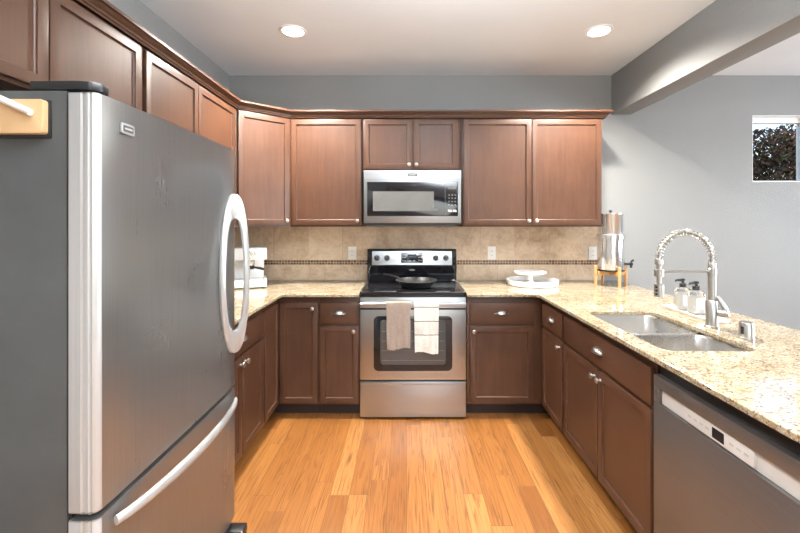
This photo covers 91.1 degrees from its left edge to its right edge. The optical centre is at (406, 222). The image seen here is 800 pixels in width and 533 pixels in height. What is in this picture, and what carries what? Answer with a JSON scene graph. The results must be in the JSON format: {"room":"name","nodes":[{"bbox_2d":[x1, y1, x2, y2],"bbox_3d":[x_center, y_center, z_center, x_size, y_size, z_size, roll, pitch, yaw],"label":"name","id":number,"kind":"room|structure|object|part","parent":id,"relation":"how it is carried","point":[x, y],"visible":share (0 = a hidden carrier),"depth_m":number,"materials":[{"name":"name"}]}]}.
{"room":"kitchen","nodes":[
{"label":"kitchen","id":0,"kind":"room"},
{"bbox_2d":[107,0,229,90],"bbox_3d":[-1.637,0.055,0.072,0.120,2.740,7.144,0,0,0],"label":"wall","id":1,"kind":"structure","parent":0,"point":[136,10],"depth_m":2.62,"materials":[{"name":"grey paint"}]},
{"bbox_2d":[0,0,141,109],"bbox_3d":[-1.413,-0.655,1.397,0.325,0.410,0.944,0,0,0],"label":"upper cabinet","id":2,"kind":"object","parent":1,"relation":"attached to","point":[41,40],"visible":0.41,"depth_m":1.44,"materials":[{"name":"brown wood"}]},
{"bbox_3d":[-1.260,-0.648,1.151,0.020,0.369,0.438,0,0,0],"label":"door","id":3,"kind":"part","parent":2,"relation":"part of","materials":[{"name":"brown wood"}]},
{"bbox_3d":[-1.260,-0.648,1.614,0.020,0.369,0.476,0,0,0],"label":"door","id":4,"kind":"part","parent":2,"relation":"part of","materials":[{"name":"brown wood"}]},
{"bbox_2d":[140,43,235,224],"bbox_3d":[-1.397,-0.415,2.377,0.355,0.890,1.011,0,0,0],"label":"upper cabinet","id":5,"kind":"object","parent":1,"relation":"attached to","point":[169,94],"visible":0.15,"depth_m":2.21,"materials":[{"name":"brown wood"}]},
{"bbox_3d":[-1.260,-0.408,2.121,0.020,0.849,0.470,0,0,0],"label":"door","id":6,"kind":"part","parent":5,"relation":"part of","materials":[{"name":"brown wood"}]},
{"bbox_3d":[-1.260,-0.408,2.615,0.020,0.849,0.506,0,0,0],"label":"door","id":7,"kind":"part","parent":5,"relation":"part of","materials":[{"name":"brown wood"}]},
{"bbox_2d":[231,413,636,532],"bbox_3d":[1.962,1.465,-0.003,7.277,0.080,7.194,0,0,0],"label":"floor","id":8,"kind":"structure","parent":0,"point":[301,472],"depth_m":2.19,"materials":[{"name":"brown wood"}]},
{"bbox_2d":[0,81,249,532],"bbox_3d":[-1.126,0.529,1.408,0.838,1.791,0.816,0,0,0],"label":"refrigerator","id":9,"kind":"object","parent":8,"relation":"on","point":[120,341],"visible":1,"depth_m":1.06,"materials":[{"name":"metal"}]},
{"bbox_2d":[0,95,51,137],"bbox_3d":[-1.050,-0.284,0.986,0.281,0.134,0.038,0,0,0],"label":"wooden holder","id":10,"kind":"object","parent":9,"relation":"attached to","point":[19,118],"visible":1,"depth_m":0.98,"materials":[{"name":"beige wood"}]},
{"bbox_3d":[-0.826,1.055,1.408,0.076,0.589,0.816,0,0,0],"label":"freezer drawer","id":11,"kind":"part","parent":9,"relation":"part of","materials":[{"name":"metal"}]},
{"bbox_3d":[-0.826,0.205,1.408,0.076,1.080,0.816,0,0,0],"label":"door","id":12,"kind":"part","parent":9,"relation":"part of","materials":[{"name":"metal"}]},
{"bbox_3d":[-0.753,0.802,1.417,0.067,0.040,0.741,0,0,0],"label":"handle","id":13,"kind":"part","parent":9,"relation":"part of","materials":[{"name":"silver metal"}]},
{"bbox_3d":[-0.773,0.229,1.724,0.086,0.722,0.159,0,0,26],"label":"handle","id":14,"kind":"part","parent":9,"relation":"part of","materials":[{"name":"silver metal"}]},
{"bbox_2d":[232,309,263,464],"bbox_3d":[-1.235,0.980,2.214,0.680,0.890,0.684,0,0,0],"label":"base cabinet","id":15,"kind":"object","parent":8,"relation":"on","point":[248,386],"visible":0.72,"depth_m":2.33,"materials":[{"name":"brown wood"}]},
{"bbox_3d":[-0.935,1.029,2.047,0.020,0.561,0.325,0,0,0],"label":"door","id":16,"kind":"part","parent":15,"relation":"part of","materials":[{"name":"brown wood"}]},
{"bbox_3d":[-0.935,0.655,2.214,0.020,0.152,0.658,0,0,0],"label":"drawer","id":17,"kind":"part","parent":15,"relation":"part of","materials":[{"name":"brown wood"}]},
{"bbox_3d":[-0.935,1.029,2.381,0.020,0.561,0.325,0,0,0],"label":"door","id":18,"kind":"part","parent":15,"relation":"part of","materials":[{"name":"brown wood"}]},
{"bbox_2d":[262,297,320,422],"bbox_3d":[-1.107,0.980,3.021,0.935,0.890,0.926,0,0,0],"label":"base cabinet","id":19,"kind":"object","parent":8,"relation":"on","point":[291,324],"visible":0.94,"depth_m":2.85,"materials":[{"name":"brown wood"}]},
{"bbox_3d":[-0.935,0.944,2.706,0.020,0.731,0.272,0,0,0],"label":"door","id":20,"kind":"part","parent":19,"relation":"part of","materials":[{"name":"brown wood"}]},
{"bbox_3d":[-0.783,0.944,2.855,0.275,0.731,0.020,0,0,0],"label":"door","id":21,"kind":"part","parent":19,"relation":"part of","materials":[{"name":"brown wood"}]},
{"bbox_2d":[235,281,366,324],"bbox_3d":[-0.955,0.522,2.679,1.226,0.022,1.610,0,0,0],"label":"countertop","id":22,"kind":"structure","parent":19,"relation":"on","point":[259,298],"depth_m":2.92,"materials":[{"name":"stone"}]},
{"bbox_2d":[235,246,266,287],"bbox_3d":[-1.280,0.352,3.147,0.295,0.316,0.307,0,0,-21],"label":"espresso machine","id":23,"kind":"object","parent":22,"relation":"on","point":[257,254],"visible":0.65,"depth_m":3.08,"materials":[{"name":"white plastic"}]},
{"bbox_2d":[319,296,359,412],"bbox_3d":[-0.490,0.980,3.150,0.296,0.890,0.669,0,0,0],"label":"base cabinet","id":24,"kind":"object","parent":8,"relation":"on","point":[339,317],"visible":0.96,"depth_m":2.85,"materials":[{"name":"brown wood"}]},
{"bbox_3d":[-0.491,0.655,2.855,0.278,0.152,0.020,0,0,0],"label":"drawer","id":25,"kind":"part","parent":24,"relation":"part of","materials":[{"name":"brown wood"}]},
{"bbox_3d":[-0.491,0.647,2.832,0.102,0.030,0.026,0,0,0],"label":"cup pull","id":26,"kind":"part","parent":24,"relation":"part of","materials":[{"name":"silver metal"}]},
{"bbox_3d":[-0.491,1.029,2.855,0.278,0.561,0.020,0,0,0],"label":"door","id":27,"kind":"part","parent":24,"relation":"part of","materials":[{"name":"brown wood"}]},
{"bbox_2d":[360,248,465,416],"bbox_3d":[0.047,0.825,3.128,0.773,1.200,0.700,0,0,0],"label":"range","id":28,"kind":"object","parent":8,"relation":"on","point":[403,382],"visible":0.95,"depth_m":2.84,"materials":[{"name":"silver metal"}]},
{"bbox_2d":[386,301,410,349],"bbox_3d":[-0.057,0.726,2.782,0.173,0.342,0.047,0,0,0],"label":"kitchen towel","id":29,"kind":"object","parent":28,"relation":"hanging from","point":[398,313],"visible":1,"depth_m":2.77,"materials":[{"name":"beige fabric"}]},
{"bbox_2d":[383,274,436,288],"bbox_3d":[0.019,0.458,3.084,0.432,0.076,0.368,0,0,0],"label":"skillet","id":30,"kind":"object","parent":28,"relation":"on","point":[406,282],"visible":1,"depth_m":3.07,"materials":[{"name":"black metal"}]},
{"bbox_3d":[0.047,0.301,3.356,0.685,0.116,0.029,0,0,0],"label":"control panel","id":31,"kind":"part","parent":28,"relation":"part of","materials":[{"name":"metal"}]},
{"bbox_3d":[0.047,1.278,2.853,0.767,0.258,0.026,0,0,0],"label":"storage drawer","id":32,"kind":"part","parent":28,"relation":"part of","materials":[{"name":"metal"}]},
{"bbox_3d":[0.047,0.837,2.850,0.767,0.600,0.031,0,0,0],"label":"oven door","id":33,"kind":"part","parent":28,"relation":"part of","materials":[{"name":"metal"}]},
{"bbox_3d":[0.047,0.583,2.806,0.757,0.032,0.057,0,0,0],"label":"handle","id":34,"kind":"part","parent":28,"relation":"part of","materials":[{"name":"metal"}]},
{"bbox_2d":[360,281,465,294],"bbox_3d":[0.047,0.512,3.107,0.773,0.025,0.537,0,0,0],"label":"cooktop","id":35,"kind":"object","parent":28,"relation":"in","point":[371,287],"depth_m":2.94,"materials":[{"name":"glass"}]},
{"bbox_2d":[414,301,438,353],"bbox_3d":[0.141,0.741,2.782,0.175,0.369,0.045,0,0,0],"label":"kitchen towel","id":36,"kind":"object","parent":28,"relation":"hanging from","point":[426,313],"visible":1,"depth_m":2.77,"materials":[{"name":"white fabric"}]},
{"bbox_2d":[466,296,547,412],"bbox_3d":[0.749,0.980,3.150,0.622,0.890,0.669,0,0,0],"label":"base cabinet","id":37,"kind":"object","parent":8,"relation":"on","point":[504,334],"visible":0.94,"depth_m":2.85,"materials":[{"name":"brown wood"}]},
{"bbox_3d":[0.694,0.655,2.855,0.464,0.152,0.020,0,0,0],"label":"drawer","id":38,"kind":"part","parent":37,"relation":"part of","materials":[{"name":"brown wood"}]},
{"bbox_3d":[0.690,0.647,2.832,0.102,0.030,0.026,0,0,0],"label":"cup pull","id":39,"kind":"part","parent":37,"relation":"part of","materials":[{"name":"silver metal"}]},
{"bbox_3d":[0.694,1.029,2.855,0.464,0.561,0.020,0,0,0],"label":"door","id":40,"kind":"part","parent":37,"relation":"part of","materials":[{"name":"brown wood"}]},
{"bbox_2d":[457,280,799,443],"bbox_3d":[1.153,0.522,2.176,1.436,0.022,2.632,0,0,0],"label":"countertop","id":41,"kind":"structure","parent":37,"relation":"on","point":[762,381],"depth_m":1.61,"materials":[{"name":"stone"}]},
{"bbox_2d":[506,276,558,287],"bbox_3d":[1.045,0.488,3.262,0.420,0.043,0.420,0,0,0],"label":"round tray","id":42,"kind":"object","parent":41,"relation":"on","point":[518,281],"visible":0.94,"depth_m":3.20,"materials":[{"name":"white ceramic"}]},
{"bbox_2d":[514,269,546,282],"bbox_3d":[1.020,0.449,3.232,0.256,0.106,0.257,0,0,0],"label":"pedestal stand","id":43,"kind":"object","parent":42,"relation":"on","point":[530,273],"visible":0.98,"depth_m":3.22,"materials":[{"name":"white ceramic"}]},
{"bbox_3d":[1.020,0.410,3.232,0.244,0.016,0.244,0,0,0],"label":"plate","id":44,"kind":"part","parent":43,"relation":"part of","materials":[{"name":"white ceramic"}]},
{"bbox_2d":[594,266,626,287],"bbox_3d":[1.662,0.429,3.190,0.201,0.162,0.201,0,0,43],"label":"stand","id":45,"kind":"object","parent":41,"relation":"on","point":[619,273],"visible":0.77,"depth_m":3.18,"materials":[{"name":"brown wood"}]},
{"bbox_3d":[1.538,0.429,3.186,0.026,0.162,0.026,0,0,0],"label":"leg","id":46,"kind":"part","parent":45,"relation":"part of","materials":[{"name":"brown wood"}]},
{"bbox_2d":[596,210,633,271],"bbox_3d":[1.680,0.141,3.199,0.256,0.491,0.216,0,0,-27],"label":"water filter","id":47,"kind":"object","parent":45,"relation":"on","point":[610,237],"visible":0.88,"depth_m":3.11,"materials":[{"name":"silver metal"}]},
{"bbox_3d":[1.666,0.429,3.066,0.026,0.162,0.026,0,0,0],"label":"leg","id":48,"kind":"part","parent":45,"relation":"part of","materials":[{"name":"brown wood"}]},
{"bbox_3d":[1.786,0.429,3.194,0.026,0.162,0.026,0,0,0],"label":"leg","id":49,"kind":"part","parent":45,"relation":"part of","materials":[{"name":"brown wood"}]},
{"bbox_2d":[593,315,746,350],"bbox_3d":[1.226,0.635,1.915,0.428,0.200,0.740,0,0,0],"label":"sink","id":50,"kind":"object","parent":41,"relation":"in","point":[661,333],"visible":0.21,"depth_m":1.88,"materials":[{"name":"metal"}]},
{"bbox_2d":[593,315,697,333],"bbox_3d":[1.226,0.630,2.087,0.428,0.190,0.396,0,0,0],"label":"basin","id":51,"kind":"object","parent":50,"relation":"in","point":[631,324],"depth_m":2.26,"materials":[{"name":"metal"}]},
{"bbox_2d":[632,334,746,350],"bbox_3d":[1.226,0.635,1.716,0.428,0.200,0.343,0,0,0],"label":"basin","id":52,"kind":"object","parent":50,"relation":"in","point":[672,342],"depth_m":1.87,"materials":[{"name":"metal"}]},
{"bbox_2d":[654,229,729,328],"bbox_3d":[1.387,0.270,1.915,0.342,0.481,0.083,0,0,0],"label":"faucet","id":53,"kind":"object","parent":41,"relation":"on","point":[713,312],"visible":1,"depth_m":1.91,"materials":[{"name":"silver metal"}]},
{"bbox_3d":[1.352,0.244,1.925,0.266,0.038,0.042,0,0,0],"label":"holder arm","id":54,"kind":"part","parent":53,"relation":"part of","materials":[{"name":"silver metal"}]},
{"bbox_3d":[1.533,0.405,1.899,0.056,0.103,0.041,0,0,38],"label":"lever","id":55,"kind":"part","parent":53,"relation":"part of","materials":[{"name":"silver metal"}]},
{"bbox_2d":[662,304,729,322],"bbox_3d":[1.601,0.503,2.190,0.107,0.013,0.400,0,0,0],"label":"soap tray","id":56,"kind":"object","parent":41,"relation":"on","point":[668,306],"visible":0.54,"depth_m":2.16,"materials":[{"name":"white ceramic"}]},
{"bbox_2d":[674,278,690,309],"bbox_3d":[1.612,0.413,2.285,0.071,0.182,0.072,0,0,0],"label":"soap bottle","id":57,"kind":"object","parent":56,"relation":"on","point":[680,293],"visible":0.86,"depth_m":2.27,"materials":[{"name":"white"}]},
{"bbox_2d":[687,281,705,314],"bbox_3d":[1.610,0.413,2.179,0.077,0.182,0.072,0,0,0],"label":"soap bottle","id":58,"kind":"object","parent":56,"relation":"on","point":[696,298],"visible":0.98,"depth_m":2.15,"materials":[{"name":"white"}]},
{"bbox_2d":[738,321,755,339],"bbox_3d":[1.505,0.474,1.735,0.060,0.072,0.060,0,0,0],"label":"air gap cap","id":59,"kind":"object","parent":41,"relation":"on","point":[746,329],"visible":1,"depth_m":1.72,"materials":[{"name":"silver metal"}]},
{"bbox_2d":[542,299,565,431],"bbox_3d":[1.272,0.980,2.966,0.656,0.890,1.036,0,0,0],"label":"base cabinet","id":60,"kind":"object","parent":8,"relation":"on","point":[553,341],"visible":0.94,"depth_m":2.62,"materials":[{"name":"brown wood"}]},
{"bbox_3d":[0.961,0.647,2.640,0.026,0.030,0.102,0,0,0],"label":"cup pull","id":61,"kind":"part","parent":60,"relation":"part of","materials":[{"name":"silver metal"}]},
{"bbox_3d":[0.984,0.655,2.639,0.020,0.152,0.352,0,0,0],"label":"drawer","id":62,"kind":"part","parent":60,"relation":"part of","materials":[{"name":"brown wood"}]},
{"bbox_2d":[563,313,706,532],"bbox_3d":[1.272,0.980,2.000,0.656,0.890,0.892,0,0,0],"label":"base cabinet","id":63,"kind":"object","parent":8,"relation":"on","point":[608,386],"visible":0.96,"depth_m":1.86,"materials":[{"name":"brown wood"}]},
{"bbox_3d":[0.984,1.029,2.219,0.020,0.561,0.431,0,0,0],"label":"door","id":64,"kind":"part","parent":63,"relation":"part of","materials":[{"name":"brown wood"}]},
{"bbox_3d":[0.961,0.647,2.000,0.026,0.030,0.102,0,0,0],"label":"cup pull","id":65,"kind":"part","parent":63,"relation":"part of","materials":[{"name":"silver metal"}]},
{"bbox_3d":[0.959,0.790,1.968,0.030,0.031,0.031,0,0,0],"label":"knob","id":66,"kind":"part","parent":63,"relation":"part of","materials":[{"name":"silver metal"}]},
{"bbox_3d":[0.984,0.655,2.000,0.020,0.152,0.869,0,0,0],"label":"false drawer","id":67,"kind":"part","parent":63,"relation":"part of","materials":[{"name":"brown wood"}]},
{"bbox_3d":[0.984,1.029,1.780,0.020,0.561,0.430,0,0,0],"label":"door","id":68,"kind":"part","parent":63,"relation":"part of","materials":[{"name":"brown wood"}]},
{"bbox_2d":[654,366,799,532],"bbox_3d":[1.283,0.987,1.241,0.624,0.875,0.610,0,0,0],"label":"dishwasher","id":69,"kind":"object","parent":8,"relation":"on","point":[718,468],"visible":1,"depth_m":1.24,"materials":[{"name":"silver metal"}]},
{"bbox_3d":[0.980,0.666,1.239,0.007,0.049,0.278,0,0,0],"label":"control panel","id":70,"kind":"part","parent":69,"relation":"part of","materials":[{"name":"grey plastic"}]},
{"bbox_2d":[140,0,799,74],"bbox_3d":[1.962,-1.415,0.022,7.277,0.200,7.244,0,0,0],"label":"ceiling","id":71,"kind":"structure","parent":0,"point":[241,37],"depth_m":2.76,"materials":[{"name":"white paint"}]},
{"bbox_2d":[279,24,306,37],"bbox_3d":[-0.777,-1.311,2.685,0.184,0.008,0.184,0,0,0],"label":"recessed light","id":72,"kind":"object","parent":71,"relation":"in","point":[289,30],"visible":1,"depth_m":2.68,"materials":[{"name":"white paint"}]},
{"bbox_2d":[584,24,613,37],"bbox_3d":[1.318,-1.311,2.685,0.184,0.008,0.184,0,0,0],"label":"recessed light","id":73,"kind":"object","parent":71,"relation":"in","point":[602,30],"visible":1,"depth_m":2.68,"materials":[{"name":"white paint"}]},
{"bbox_2d":[230,75,799,330],"bbox_3d":[1.962,0.055,3.569,7.077,2.740,0.150,0,0,0],"label":"wall","id":74,"kind":"structure","parent":0,"point":[683,160],"depth_m":3.49,"materials":[{"name":"grey paint"}]},
{"bbox_2d":[234,107,290,226],"bbox_3d":[-1.252,-0.415,3.185,0.646,0.890,0.600,0,0,0],"label":"upper cabinet","id":75,"kind":"object","parent":74,"relation":"attached to","point":[263,140],"visible":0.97,"depth_m":3.02,"materials":[{"name":"brown wood"}]},
{"bbox_2d":[291,118,365,226],"bbox_3d":[-0.646,-0.415,3.300,0.574,0.890,0.371,0,0,0],"label":"upper cabinet","id":76,"kind":"object","parent":74,"relation":"attached to","point":[327,175],"visible":0.98,"depth_m":3.15,"materials":[{"name":"brown wood"}]},
{"bbox_2d":[362,118,461,171],"bbox_3d":[0.043,-0.640,3.300,0.802,0.440,0.371,0,0,0],"label":"upper cabinet","id":77,"kind":"object","parent":74,"relation":"attached to","point":[387,143],"visible":0.97,"depth_m":3.15,"materials":[{"name":"brown wood"}]},
{"bbox_3d":[-0.149,-0.633,3.154,0.391,0.399,0.020,0,0,0],"label":"door","id":78,"kind":"part","parent":77,"relation":"part of","materials":[{"name":"brown wood"}]},
{"bbox_2d":[364,170,460,224],"bbox_3d":[0.046,-0.200,3.272,0.763,0.432,0.422,0,0,0],"label":"microwave","id":79,"kind":"object","parent":77,"relation":"attached to","point":[391,197],"visible":1,"depth_m":3.06,"materials":[{"name":"silver metal"}]},
{"bbox_3d":[0.047,-0.188,3.063,0.710,0.267,0.002,0,0,0],"label":"door glass","id":80,"kind":"part","parent":79,"relation":"part of","materials":[{"name":"black glass"}]},
{"bbox_3d":[0.234,-0.633,3.154,0.357,0.399,0.020,0,0,0],"label":"door","id":81,"kind":"part","parent":77,"relation":"part of","materials":[{"name":"brown wood"}]},
{"bbox_2d":[235,226,600,279],"bbox_3d":[0.079,0.271,2.684,3.312,0.480,1.618,0,0,0],"label":"tile backsplash","id":82,"kind":"structure","parent":74,"relation":"attached to","point":[293,253],"depth_m":3.49,"materials":[{"name":"beige tile"}]},
{"bbox_2d":[348,247,355,259],"bbox_3d":[-0.482,0.268,3.482,0.072,0.116,0.007,0,0,0],"label":"wall outlet","id":83,"kind":"object","parent":82,"relation":"attached to","point":[351,250],"visible":1,"depth_m":3.48,"materials":[{"name":"white plastic"}]},
{"bbox_2d":[488,247,495,259],"bbox_3d":[0.757,0.268,3.482,0.072,0.116,0.007,0,0,0],"label":"wall outlet","id":84,"kind":"object","parent":82,"relation":"attached to","point":[491,250],"visible":1,"depth_m":3.48,"materials":[{"name":"white plastic"}]},
{"bbox_2d":[589,247,596,259],"bbox_3d":[1.655,0.268,3.482,0.072,0.116,0.007,0,0,0],"label":"wall outlet","id":85,"kind":"object","parent":82,"relation":"attached to","point":[592,250],"visible":1,"depth_m":3.48,"materials":[{"name":"white plastic"}]},
{"bbox_2d":[457,118,601,226],"bbox_3d":[1.009,-0.415,3.300,1.126,0.890,0.371,0,0,0],"label":"upper cabinet","id":86,"kind":"object","parent":74,"relation":"attached to","point":[516,172],"visible":1,"depth_m":3.15,"materials":[{"name":"brown wood"}]},
{"bbox_2d":[77,0,612,119],"bbox_3d":[-0.301,-0.870,2.581,4.102,0.054,1.777,0,0,-41],"label":"crown molding","id":87,"kind":"structure","parent":86,"relation":"on","point":[105,9],"depth_m":3.02,"materials":[{"name":"brown wood"}]},
{"bbox_3d":[0.731,-0.408,3.154,0.547,0.849,0.020,0,0,0],"label":"door","id":88,"kind":"part","parent":86,"relation":"part of","materials":[{"name":"brown wood"}]},
{"bbox_3d":[1.288,-0.408,3.154,0.556,0.849,0.020,0,0,0],"label":"door","id":89,"kind":"part","parent":86,"relation":"part of","materials":[{"name":"brown wood"}]},
{"bbox_2d":[611,0,799,114],"bbox_3d":[1.911,-1.140,-0.003,0.173,0.350,6.994,0,0,0],"label":"beam","id":90,"kind":"structure","parent":74,"relation":"attached to","point":[725,33],"depth_m":2.42,"materials":[{"name":"grey paint"}]},
{"bbox_2d":[752,115,799,181],"bbox_3d":[3.354,-0.663,3.557,0.542,0.592,0.124,0,0,0],"label":"window","id":91,"kind":"structure","parent":74,"relation":"in","point":[775,138],"depth_m":3.59,"materials":[{"name":"white paint"}]}
]}

